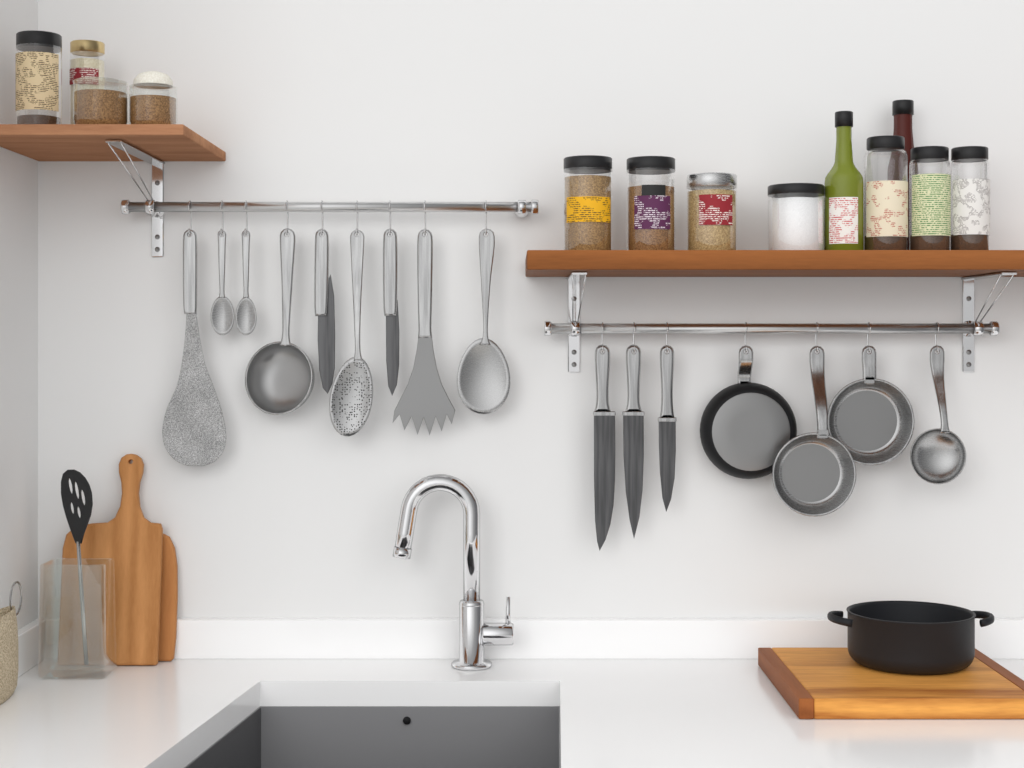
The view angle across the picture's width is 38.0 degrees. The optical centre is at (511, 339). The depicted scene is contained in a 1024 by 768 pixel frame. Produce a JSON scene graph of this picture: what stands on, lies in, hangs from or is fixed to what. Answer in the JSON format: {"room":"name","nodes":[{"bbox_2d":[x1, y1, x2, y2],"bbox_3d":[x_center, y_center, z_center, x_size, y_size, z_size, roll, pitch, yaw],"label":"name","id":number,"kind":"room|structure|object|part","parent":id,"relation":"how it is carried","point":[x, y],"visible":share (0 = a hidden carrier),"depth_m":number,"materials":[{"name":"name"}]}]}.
{"room":"kitchen","nodes":[
{"label":"kitchen","id":0,"kind":"room"},
{"bbox_2d":[0,0,37,629],"bbox_3d":[-0.825,0.161,1.975,0.120,2.500,0.850,0,0,0],"label":"wall","id":1,"kind":"structure","parent":0,"point":[18,172],"depth_m":2.31,"materials":[{"name":"white paint"}]},
{"bbox_2d":[18,620,44,676],"bbox_3d":[-0.755,0.480,2.041,0.018,0.063,0.682,0,0,0],"label":"trim","id":2,"kind":"structure","parent":1,"relation":"attached to","point":[30,636],"depth_m":2.31,"materials":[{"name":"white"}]},
{"bbox_2d":[38,0,1023,617],"bbox_3d":[0.208,0.161,2.460,2.184,2.500,0.120,0,0,0],"label":"wall","id":3,"kind":"structure","parent":0,"point":[296,516],"depth_m":2.40,"materials":[{"name":"white paint"}]},
{"bbox_2d":[0,124,225,160],"bbox_3d":[-0.612,-0.296,2.244,0.302,0.015,0.309,0,0,0],"label":"wall shelf","id":4,"kind":"object","parent":3,"relation":"attached to","point":[39,142],"visible":0.98,"depth_m":2.17,"materials":[{"name":"brown wood"}]},
{"bbox_2d":[15,30,61,123],"bbox_3d":[-0.695,-0.376,2.185,0.065,0.145,0.065,0,0,0],"label":"spice jar","id":5,"kind":"object","parent":4,"relation":"on","point":[37,66],"visible":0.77,"depth_m":2.16,"materials":[{"name":"clear glass"}]},
{"bbox_3d":[-0.695,-0.437,2.185,0.064,0.022,0.064,0,0,0],"label":"lid","id":6,"kind":"part","parent":5,"relation":"part of","materials":[{"name":"black plastic"}]},
{"bbox_3d":[-0.695,-0.369,2.185,0.065,0.131,0.065,0,0,0],"label":"glass","id":7,"kind":"part","parent":5,"relation":"part of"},
{"bbox_2d":[69,40,105,123],"bbox_3d":[-0.656,-0.382,2.300,0.054,0.156,0.054,0,0,0],"label":"spice jar","id":8,"kind":"object","parent":4,"relation":"on","point":[78,67],"visible":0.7,"depth_m":2.28,"materials":[{"name":"clear glass"}]},
{"bbox_3d":[-0.656,-0.451,2.300,0.052,0.017,0.052,0,0,0],"label":"lid","id":9,"kind":"part","parent":8,"relation":"part of","materials":[{"name":"gold metal"}]},
{"bbox_2d":[73,77,128,123],"bbox_3d":[-0.598,-0.341,2.165,0.079,0.074,0.079,0,0,0],"label":"storage jar","id":10,"kind":"object","parent":4,"relation":"on","point":[91,106],"visible":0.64,"depth_m":2.13,"materials":[{"name":"clear glass"}]},
{"bbox_3d":[-0.598,-0.375,2.165,0.079,0.005,0.079,0,0,0],"label":"lid","id":11,"kind":"part","parent":10,"relation":"part of","materials":[{"name":"clear glass"}]},
{"bbox_2d":[128,71,177,123],"bbox_3d":[-0.524,-0.348,2.175,0.070,0.089,0.070,0,0,0],"label":"storage jar","id":12,"kind":"object","parent":4,"relation":"on","point":[144,109],"visible":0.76,"depth_m":2.15,"materials":[{"name":"clear glass"}]},
{"bbox_3d":[-0.524,-0.380,2.175,0.070,0.025,0.070,0,0,0],"label":"lid","id":13,"kind":"part","parent":12,"relation":"part of","materials":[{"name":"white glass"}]},
{"bbox_3d":[-0.524,-0.336,2.175,0.069,0.064,0.069,0,0,0],"label":"glass","id":14,"kind":"part","parent":12,"relation":"part of","materials":[{"name":"clear glass"}]},
{"bbox_2d":[105,139,164,256],"bbox_3d":[-0.571,-0.211,2.265,0.026,0.153,0.269,0,0,0],"label":"shelf bracket","id":15,"kind":"object","parent":3,"relation":"attached to","point":[157,164],"visible":0.95,"depth_m":2.40,"materials":[{"name":"silver metal"}]},
{"bbox_2d":[121,200,538,235],"bbox_3d":[-0.287,-0.194,2.369,0.657,0.058,0.061,0,0,0],"label":"utensil rail","id":16,"kind":"object","parent":3,"relation":"attached to","point":[521,208],"visible":1,"depth_m":2.34,"materials":[{"name":"metal"}]},
{"bbox_2d":[162,230,225,465],"bbox_3d":[-0.502,0.012,2.350,0.101,0.374,0.007,0,0,0],"label":"spatula","id":17,"kind":"object","parent":16,"relation":"hanging from","point":[194,429],"visible":1,"depth_m":2.35,"materials":[{"name":"metal"}]},
{"bbox_3d":[-0.508,-0.108,2.350,0.022,0.134,0.007,0,0,0],"label":"handle with hanging hole","id":18,"kind":"part","parent":17,"relation":"part of","materials":[{"name":"metal"}]},
{"bbox_2d":[210,230,233,334],"bbox_3d":[-0.457,-0.091,2.352,0.038,0.166,0.007,0,0,0],"label":"teaspoon","id":19,"kind":"object","parent":16,"relation":"hanging from","point":[222,311],"visible":1,"depth_m":2.35,"materials":[{"name":"metal"}]},
{"bbox_3d":[-0.458,-0.120,2.350,0.014,0.107,0.003,0,0,0],"label":"handle with hanging hole","id":20,"kind":"part","parent":19,"relation":"part of","materials":[{"name":"metal"}]},
{"bbox_2d":[210,297,233,334],"bbox_3d":[-0.457,-0.039,2.353,0.038,0.062,0.006,0,0,0],"label":"bowl","id":21,"kind":"object","parent":19,"relation":"on","point":[222,311],"depth_m":2.35,"materials":[{"name":"metal"}]},
{"bbox_2d":[235,230,256,334],"bbox_3d":[-0.420,-0.091,2.352,0.033,0.166,0.007,0,0,0],"label":"teaspoon","id":22,"kind":"object","parent":16,"relation":"hanging from","point":[246,317],"visible":1,"depth_m":2.35,"materials":[{"name":"metal"}]},
{"bbox_3d":[-0.420,-0.120,2.350,0.014,0.107,0.003,0,0,0],"label":"handle with hanging hole","id":23,"kind":"part","parent":22,"relation":"part of","materials":[{"name":"metal"}]},
{"bbox_2d":[235,298,256,334],"bbox_3d":[-0.420,-0.038,2.352,0.033,0.060,0.006,0,0,0],"label":"bowl","id":24,"kind":"object","parent":22,"relation":"on","point":[246,317],"depth_m":2.35,"materials":[{"name":"metal"}]},
{"bbox_2d":[245,228,314,414],"bbox_3d":[-0.364,-0.029,2.369,0.117,0.295,0.049,0,0,19],"label":"ladle","id":25,"kind":"object","parent":16,"relation":"hanging from","point":[280,376],"visible":1,"depth_m":2.38,"materials":[{"name":"grey metal"}]},
{"bbox_2d":[245,341,314,414],"bbox_3d":[-0.369,0.060,2.366,0.113,0.116,0.063,0,0,0],"label":"bowl","id":26,"kind":"object","parent":25,"relation":"on","point":[280,376],"depth_m":2.38,"materials":[{"name":"grey metal"}]},
{"bbox_3d":[-0.355,-0.084,2.354,0.026,0.186,0.012,0,0,0],"label":"handle with hanging hole","id":27,"kind":"part","parent":25,"relation":"part of","materials":[{"name":"metal"}]},
{"bbox_2d":[314,229,334,393],"bbox_3d":[-0.296,-0.045,2.350,0.032,0.261,0.008,0,0,0],"label":"kitchen knife","id":28,"kind":"object","parent":16,"relation":"hanging from","point":[324,307],"visible":1,"depth_m":2.35,"materials":[{"name":"metal"}]},
{"bbox_3d":[-0.300,-0.107,2.350,0.023,0.138,0.008,0,0,0],"label":"handle with hanging hole","id":29,"kind":"part","parent":28,"relation":"part of","materials":[{"name":"metal"}]},
{"bbox_3d":[-0.293,-0.009,2.353,0.028,0.190,0.002,0,0,0],"label":"blade","id":30,"kind":"part","parent":28,"relation":"part of","materials":[{"name":"metal"}]},
{"bbox_2d":[329,230,372,435],"bbox_3d":[-0.252,-0.011,2.342,0.069,0.325,0.020,0,0,0],"label":"slotted spoon","id":31,"kind":"object","parent":16,"relation":"hanging from","point":[351,396],"visible":1,"depth_m":2.34,"materials":[{"name":"metal"}]},
{"bbox_2d":[329,357,372,435],"bbox_3d":[-0.252,0.089,2.338,0.069,0.125,0.009,0,0,0],"label":"bowl","id":32,"kind":"object","parent":31,"relation":"on","point":[351,396],"depth_m":2.34,"materials":[{"name":"silver metal"}]},
{"bbox_3d":[-0.244,-0.071,2.342,0.023,0.206,0.020,0,0,0],"label":"handle with hanging hole","id":33,"kind":"part","parent":31,"relation":"part of","materials":[{"name":"metal"}]},
{"bbox_2d":[383,229,398,394],"bbox_3d":[-0.191,-0.044,2.350,0.026,0.264,0.008,0,0,0],"label":"table knife","id":34,"kind":"object","parent":16,"relation":"hanging from","point":[390,245],"visible":1,"depth_m":2.35,"materials":[{"name":"metal"}]},
{"bbox_3d":[-0.192,-0.107,2.350,0.023,0.138,0.008,0,0,0],"label":"handle with hanging hole","id":35,"kind":"part","parent":34,"relation":"part of","materials":[{"name":"metal"}]},
{"bbox_3d":[-0.189,0.013,2.353,0.022,0.152,0.002,0,0,0],"label":"blade","id":36,"kind":"part","parent":34,"relation":"part of","materials":[{"name":"metal"}]},
{"bbox_2d":[393,229,454,434],"bbox_3d":[-0.139,-0.013,2.346,0.099,0.325,0.014,0,0,0],"label":"spatula","id":37,"kind":"object","parent":16,"relation":"hanging from","point":[424,396],"visible":1,"depth_m":2.34,"materials":[{"name":"metal"}]},
{"bbox_3d":[-0.137,-0.089,2.349,0.025,0.172,0.008,0,0,0],"label":"handle with hanging hole","id":38,"kind":"part","parent":37,"relation":"part of","materials":[{"name":"metal"}]},
{"bbox_2d":[457,229,509,413],"bbox_3d":[-0.045,-0.029,2.354,0.084,0.293,0.012,0,0,0],"label":"serving spoon","id":39,"kind":"object","parent":16,"relation":"hanging from","point":[483,375],"visible":1,"depth_m":2.35,"materials":[{"name":"metal"}]},
{"bbox_2d":[457,338,509,413],"bbox_3d":[-0.045,0.057,2.355,0.084,0.120,0.011,0,0,0],"label":"bowl","id":40,"kind":"object","parent":39,"relation":"on","point":[483,375],"depth_m":2.35,"materials":[{"name":"metal"}]},
{"bbox_3d":[-0.040,-0.084,2.350,0.025,0.184,0.004,0,0,0],"label":"handle with hanging hole","id":41,"kind":"part","parent":39,"relation":"part of","materials":[{"name":"metal"}]},
{"bbox_3d":[0.016,-0.210,2.369,0.026,0.026,0.060,0,0,0],"label":"rail post","id":42,"kind":"part","parent":16,"relation":"part of","materials":[{"name":"silver metal"}]},
{"bbox_2d":[36,618,1023,658],"bbox_3d":[0.268,0.480,2.391,2.064,0.063,0.018,0,0,0],"label":"backsplash","id":43,"kind":"structure","parent":3,"relation":"attached to","point":[196,638],"depth_m":2.38,"materials":[{"name":"white stone"}]},
{"bbox_2d":[567,272,587,371],"bbox_3d":[0.100,-0.025,2.300,0.026,0.153,0.199,0,0,0],"label":"shelf bracket","id":44,"kind":"object","parent":3,"relation":"attached to","point":[574,304],"visible":0.94,"depth_m":2.40,"materials":[{"name":"silver metal"}]},
{"bbox_2d":[544,321,999,352],"bbox_3d":[0.409,-0.005,2.350,0.716,0.050,0.023,0,0,0],"label":"utensil rail","id":45,"kind":"object","parent":44,"relation":"attached to","point":[992,328],"visible":1,"depth_m":2.34,"materials":[{"name":"metal"}]},
{"bbox_2d":[593,345,615,550],"bbox_3d":[0.146,0.170,2.350,0.035,0.326,0.008,0,0,0],"label":"kitchen knife","id":46,"kind":"object","parent":45,"relation":"hanging from","point":[604,418],"visible":1,"depth_m":2.35,"materials":[{"name":"metal"}]},
{"bbox_3d":[0.146,0.063,2.350,0.035,0.112,0.008,0,0,0],"label":"handle with hanging hole","id":47,"kind":"part","parent":46,"relation":"part of","materials":[{"name":"metal"}]},
{"bbox_3d":[0.146,0.225,2.350,0.034,0.216,0.002,0,0,0],"label":"blade","id":48,"kind":"part","parent":46,"relation":"part of","materials":[{"name":"metal"}]},
{"bbox_2d":[622,345,643,536],"bbox_3d":[0.192,0.161,2.350,0.034,0.307,0.008,0,0,0],"label":"kitchen knife","id":49,"kind":"object","parent":45,"relation":"hanging from","point":[633,416],"visible":1,"depth_m":2.35,"materials":[{"name":"metal"}]},
{"bbox_3d":[0.192,0.063,2.350,0.034,0.112,0.008,0,0,0],"label":"handle with hanging hole","id":50,"kind":"part","parent":49,"relation":"part of","materials":[{"name":"metal"}]},
{"bbox_3d":[0.192,0.216,2.350,0.033,0.197,0.002,0,0,0],"label":"blade","id":51,"kind":"part","parent":49,"relation":"part of","materials":[{"name":"metal"}]},
{"bbox_2d":[658,345,675,510],"bbox_3d":[0.245,0.140,2.350,0.029,0.264,0.008,0,0,0],"label":"kitchen knife","id":52,"kind":"object","parent":45,"relation":"hanging from","point":[667,421],"visible":1,"depth_m":2.35,"materials":[{"name":"metal"}]},
{"bbox_3d":[0.245,0.069,2.350,0.029,0.121,0.008,0,0,0],"label":"handle with hanging hole","id":53,"kind":"part","parent":52,"relation":"part of","materials":[{"name":"metal"}]},
{"bbox_3d":[0.245,0.199,2.350,0.027,0.145,0.002,0,0,0],"label":"blade","id":54,"kind":"part","parent":52,"relation":"part of","materials":[{"name":"metal"}]},
{"bbox_2d":[700,345,796,478],"bbox_3d":[0.376,0.115,2.356,0.154,0.213,0.032,0,0,0],"label":"frying pan","id":55,"kind":"object","parent":45,"relation":"hanging from","point":[745,425],"visible":0.91,"depth_m":2.34,"materials":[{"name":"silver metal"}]},
{"bbox_3d":[0.370,0.043,2.359,0.023,0.069,0.024,0,0,0],"label":"handle with hanging hole","id":56,"kind":"part","parent":55,"relation":"part of","materials":[{"name":"metal"}]},
{"bbox_2d":[772,346,855,515],"bbox_3d":[0.468,0.141,2.328,0.130,0.264,0.050,0,0,0],"label":"frying pan","id":57,"kind":"object","parent":45,"relation":"hanging from","point":[814,474],"visible":1,"depth_m":2.33,"materials":[{"name":"silver metal"}]},
{"bbox_3d":[0.482,0.081,2.328,0.024,0.144,0.050,0,0,0],"label":"handle with hanging hole","id":58,"kind":"part","parent":57,"relation":"part of","materials":[{"name":"metal"}]},
{"bbox_2d":[828,345,914,464],"bbox_3d":[0.566,0.103,2.360,0.137,0.189,0.031,0,0,0],"label":"frying pan","id":59,"kind":"object","parent":45,"relation":"hanging from","point":[872,417],"visible":0.93,"depth_m":2.37,"materials":[{"name":"silver metal"}]},
{"bbox_3d":[0.564,0.039,2.349,0.023,0.062,0.009,0,0,0],"label":"handle with hanging hole","id":60,"kind":"part","parent":59,"relation":"part of","materials":[{"name":"metal"}]},
{"bbox_2d":[910,345,965,483],"bbox_3d":[0.662,0.116,2.331,0.087,0.216,0.043,0,0,0],"label":"ladle","id":61,"kind":"object","parent":45,"relation":"hanging from","point":[938,455],"visible":1,"depth_m":2.33,"materials":[{"name":"metal"}]},
{"bbox_2d":[910,428,965,483],"bbox_3d":[0.662,0.180,2.324,0.087,0.087,0.029,0,0,0],"label":"bowl","id":62,"kind":"object","parent":61,"relation":"on","point":[938,455],"depth_m":2.33,"materials":[{"name":"metal"}]},
{"bbox_3d":[0.671,0.077,2.331,0.023,0.137,0.043,0,0,0],"label":"handle with hanging hole","id":63,"kind":"part","parent":61,"relation":"part of","materials":[{"name":"metal"}]},
{"bbox_2d":[525,250,1023,276],"bbox_3d":[0.656,-0.116,2.275,1.268,0.028,0.249,0,0,0],"label":"wall shelf","id":64,"kind":"object","parent":3,"relation":"attached to","point":[538,263],"visible":1,"depth_m":2.15,"materials":[{"name":"brown wood"}]},
{"bbox_2d":[563,155,611,249],"bbox_3d":[0.116,-0.204,2.275,0.075,0.148,0.075,0,0,0],"label":"spice jar","id":65,"kind":"object","parent":64,"relation":"on","point":[587,197],"visible":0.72,"depth_m":2.24,"materials":[{"name":"clear glass"}]},
{"bbox_3d":[0.116,-0.198,2.275,0.075,0.135,0.075,0,0,0],"label":"glass","id":66,"kind":"part","parent":65,"relation":"part of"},
{"bbox_3d":[0.116,-0.268,2.275,0.074,0.021,0.074,0,0,0],"label":"lid","id":67,"kind":"part","parent":65,"relation":"part of","materials":[{"name":"black plastic"}]},
{"bbox_2d":[626,156,674,249],"bbox_3d":[0.212,-0.204,2.275,0.075,0.147,0.076,0,0,0],"label":"spice jar","id":68,"kind":"object","parent":64,"relation":"on","point":[650,207],"visible":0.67,"depth_m":2.24,"materials":[{"name":"clear glass"}]},
{"bbox_3d":[0.212,-0.198,2.275,0.075,0.134,0.075,0,0,0],"label":"glass","id":69,"kind":"part","parent":68,"relation":"part of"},
{"bbox_3d":[0.212,-0.267,2.275,0.074,0.021,0.074,0,0,0],"label":"lid","id":70,"kind":"part","parent":68,"relation":"part of","materials":[{"name":"black plastic"}]},
{"bbox_2d":[686,172,736,249],"bbox_3d":[0.305,-0.191,2.275,0.077,0.122,0.078,0,0,0],"label":"spice jar","id":71,"kind":"object","parent":64,"relation":"on","point":[711,202],"visible":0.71,"depth_m":2.24,"materials":[{"name":"clear glass"}]},
{"bbox_3d":[0.305,-0.185,2.275,0.077,0.110,0.077,0,0,0],"label":"glass","id":72,"kind":"part","parent":71,"relation":"part of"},
{"bbox_3d":[0.305,-0.242,2.275,0.077,0.020,0.077,0,0,0],"label":"lid","id":73,"kind":"part","parent":71,"relation":"part of","materials":[{"name":"silver metal"}]},
{"bbox_2d":[768,183,824,249],"bbox_3d":[0.434,-0.183,2.275,0.086,0.105,0.086,0,0,0],"label":"jar","id":74,"kind":"object","parent":64,"relation":"on","point":[795,216],"visible":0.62,"depth_m":2.24,"materials":[{"name":"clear glass"}]},
{"bbox_3d":[0.434,-0.228,2.275,0.086,0.015,0.086,0,0,0],"label":"lid","id":75,"kind":"part","parent":74,"relation":"part of","materials":[{"name":"black plastic"}]},
{"bbox_3d":[0.434,-0.179,2.275,0.086,0.096,0.086,0,0,0],"label":"glass","id":76,"kind":"part","parent":74,"relation":"part of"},
{"bbox_2d":[824,111,863,249],"bbox_3d":[0.507,-0.239,2.275,0.058,0.218,0.059,0,0,0],"label":"oil bottle","id":77,"kind":"object","parent":64,"relation":"on","point":[844,185],"visible":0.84,"depth_m":2.25,"materials":[{"name":"green glass"}]},
{"bbox_2d":[863,135,907,249],"bbox_3d":[0.571,-0.220,2.275,0.066,0.179,0.066,0,0,0],"label":"spice jar","id":78,"kind":"object","parent":64,"relation":"on","point":[887,200],"visible":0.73,"depth_m":2.25,"materials":[{"name":"clear glass"}]},
{"bbox_3d":[0.571,-0.300,2.275,0.056,0.018,0.056,0,0,0],"label":"lid","id":79,"kind":"part","parent":78,"relation":"part of","materials":[{"name":"black plastic"}]},
{"bbox_2d":[888,99,918,249],"bbox_3d":[0.619,-0.254,2.355,0.048,0.248,0.048,0,0,0],"label":"sauce bottle","id":80,"kind":"object","parent":64,"relation":"on","point":[902,110],"visible":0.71,"depth_m":2.34,"materials":[{"name":"red glass"}]},
{"bbox_2d":[909,146,950,249],"bbox_3d":[0.638,-0.212,2.275,0.061,0.163,0.062,0,0,0],"label":"spice jar","id":81,"kind":"object","parent":64,"relation":"on","point":[931,193],"visible":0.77,"depth_m":2.25,"materials":[{"name":"clear glass"}]},
{"bbox_3d":[0.638,-0.284,2.275,0.056,0.019,0.056,0,0,0],"label":"lid","id":82,"kind":"part","parent":81,"relation":"part of","materials":[{"name":"black plastic"}]},
{"bbox_2d":[950,146,989,249],"bbox_3d":[0.700,-0.212,2.275,0.059,0.163,0.060,0,0,0],"label":"spice jar","id":83,"kind":"object","parent":64,"relation":"on","point":[971,197],"visible":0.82,"depth_m":2.25,"materials":[{"name":"clear glass"}]},
{"bbox_3d":[0.700,-0.284,2.275,0.055,0.019,0.055,0,0,0],"label":"lid","id":84,"kind":"part","parent":83,"relation":"part of","materials":[{"name":"black plastic"}]},
{"bbox_2d":[961,272,1016,371],"bbox_3d":[0.736,-0.025,2.300,0.026,0.153,0.199,0,0,0],"label":"shelf bracket","id":85,"kind":"object","parent":3,"relation":"attached to","point":[968,283],"visible":0.88,"depth_m":2.40,"materials":[{"name":"silver metal"}]},
{"bbox_3d":[0.208,1.436,0.860,2.184,0.050,3.320,0,0,0],"label":"floor","id":86,"kind":"structure","parent":0,"visible":0},
{"bbox_2d":[0,659,1023,767],"bbox_3d":[0.268,0.961,2.050,2.062,0.900,0.699,0,0,0],"label":"countertop","id":87,"kind":"structure","parent":86,"relation":"on","point":[615,713],"depth_m":2.06,"materials":[{"name":"white stone"}]},
{"bbox_2d":[0,581,21,704],"bbox_3d":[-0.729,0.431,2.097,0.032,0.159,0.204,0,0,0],"label":"wicker basket","id":88,"kind":"object","parent":87,"relation":"on","point":[8,619],"visible":1,"depth_m":2.12,"materials":[{"name":"wicker"}]},
{"bbox_2d":[38,558,116,678],"bbox_3d":[-0.663,0.424,2.272,0.103,0.173,0.073,0,0,0],"label":"utensil holder","id":89,"kind":"object","parent":87,"relation":"on","point":[108,578],"visible":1,"depth_m":2.27,"materials":[{"name":"clear glass"}]},
{"bbox_2d":[61,469,92,664],"bbox_3d":[-0.661,0.347,2.274,0.057,0.299,0.017,0,0,20],"label":"slotted spatula","id":90,"kind":"object","parent":89,"relation":"in","point":[78,525],"visible":1,"depth_m":2.27,"materials":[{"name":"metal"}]},
{"bbox_2d":[57,454,162,664],"bbox_3d":[-0.634,0.347,2.361,0.156,0.329,0.065,0,0,0],"label":"cutting board","id":91,"kind":"object","parent":87,"relation":"on","point":[135,543],"visible":0.95,"depth_m":2.35,"materials":[{"name":"brown wood"}]},
{"bbox_2d":[158,533,177,660],"bbox_3d":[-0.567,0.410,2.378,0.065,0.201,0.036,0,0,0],"label":"cutting board","id":92,"kind":"object","parent":87,"relation":"on","point":[169,584],"visible":0.52,"depth_m":2.37,"materials":[{"name":"brown wood"}]},
{"bbox_2d":[184,706,560,767],"bbox_3d":[-0.184,0.760,2.001,0.563,0.421,0.511,0,0,0],"label":"sink","id":93,"kind":"object","parent":87,"relation":"in","point":[270,736],"visible":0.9,"depth_m":2.23,"materials":[{"name":"silver metal"}]},
{"bbox_2d":[393,474,513,670],"bbox_3d":[-0.092,0.360,2.329,0.189,0.301,0.064,0,0,0],"label":"kitchen faucet","id":94,"kind":"object","parent":87,"relation":"on","point":[474,633],"visible":1,"depth_m":2.32,"materials":[{"name":"silver metal"}]},
{"bbox_3d":[-0.118,0.311,2.329,0.137,0.201,0.028,0,0,0],"label":"spout","id":95,"kind":"part","parent":94,"relation":"part of","materials":[{"name":"silver metal"}]},
{"bbox_2d":[451,599,491,670],"bbox_3d":[-0.063,0.459,2.329,0.064,0.104,0.064,0,0,0],"label":"base","id":96,"kind":"object","parent":94,"relation":"on","point":[474,633],"depth_m":2.31,"materials":[{"name":"silver metal"}]},
{"bbox_3d":[-0.022,0.440,2.329,0.048,0.076,0.035,0,0,0],"label":"lever handle","id":97,"kind":"part","parent":94,"relation":"part of","materials":[{"name":"silver metal"}]},
{"bbox_2d":[758,648,1023,718],"bbox_3d":[0.556,0.497,2.170,0.340,0.028,0.333,0,0,0],"label":"cutting board","id":98,"kind":"object","parent":87,"relation":"on","point":[817,683],"visible":0.77,"depth_m":2.06,"materials":[{"name":"brown wood"}]},
{"bbox_2d":[827,601,993,674],"bbox_3d":[0.593,0.443,2.215,0.207,0.078,0.188,0,0,-40],"label":"cooking pot","id":99,"kind":"object","parent":98,"relation":"on","point":[900,637],"visible":1,"depth_m":2.15,"materials":[{"name":"black metal"}]}
]}

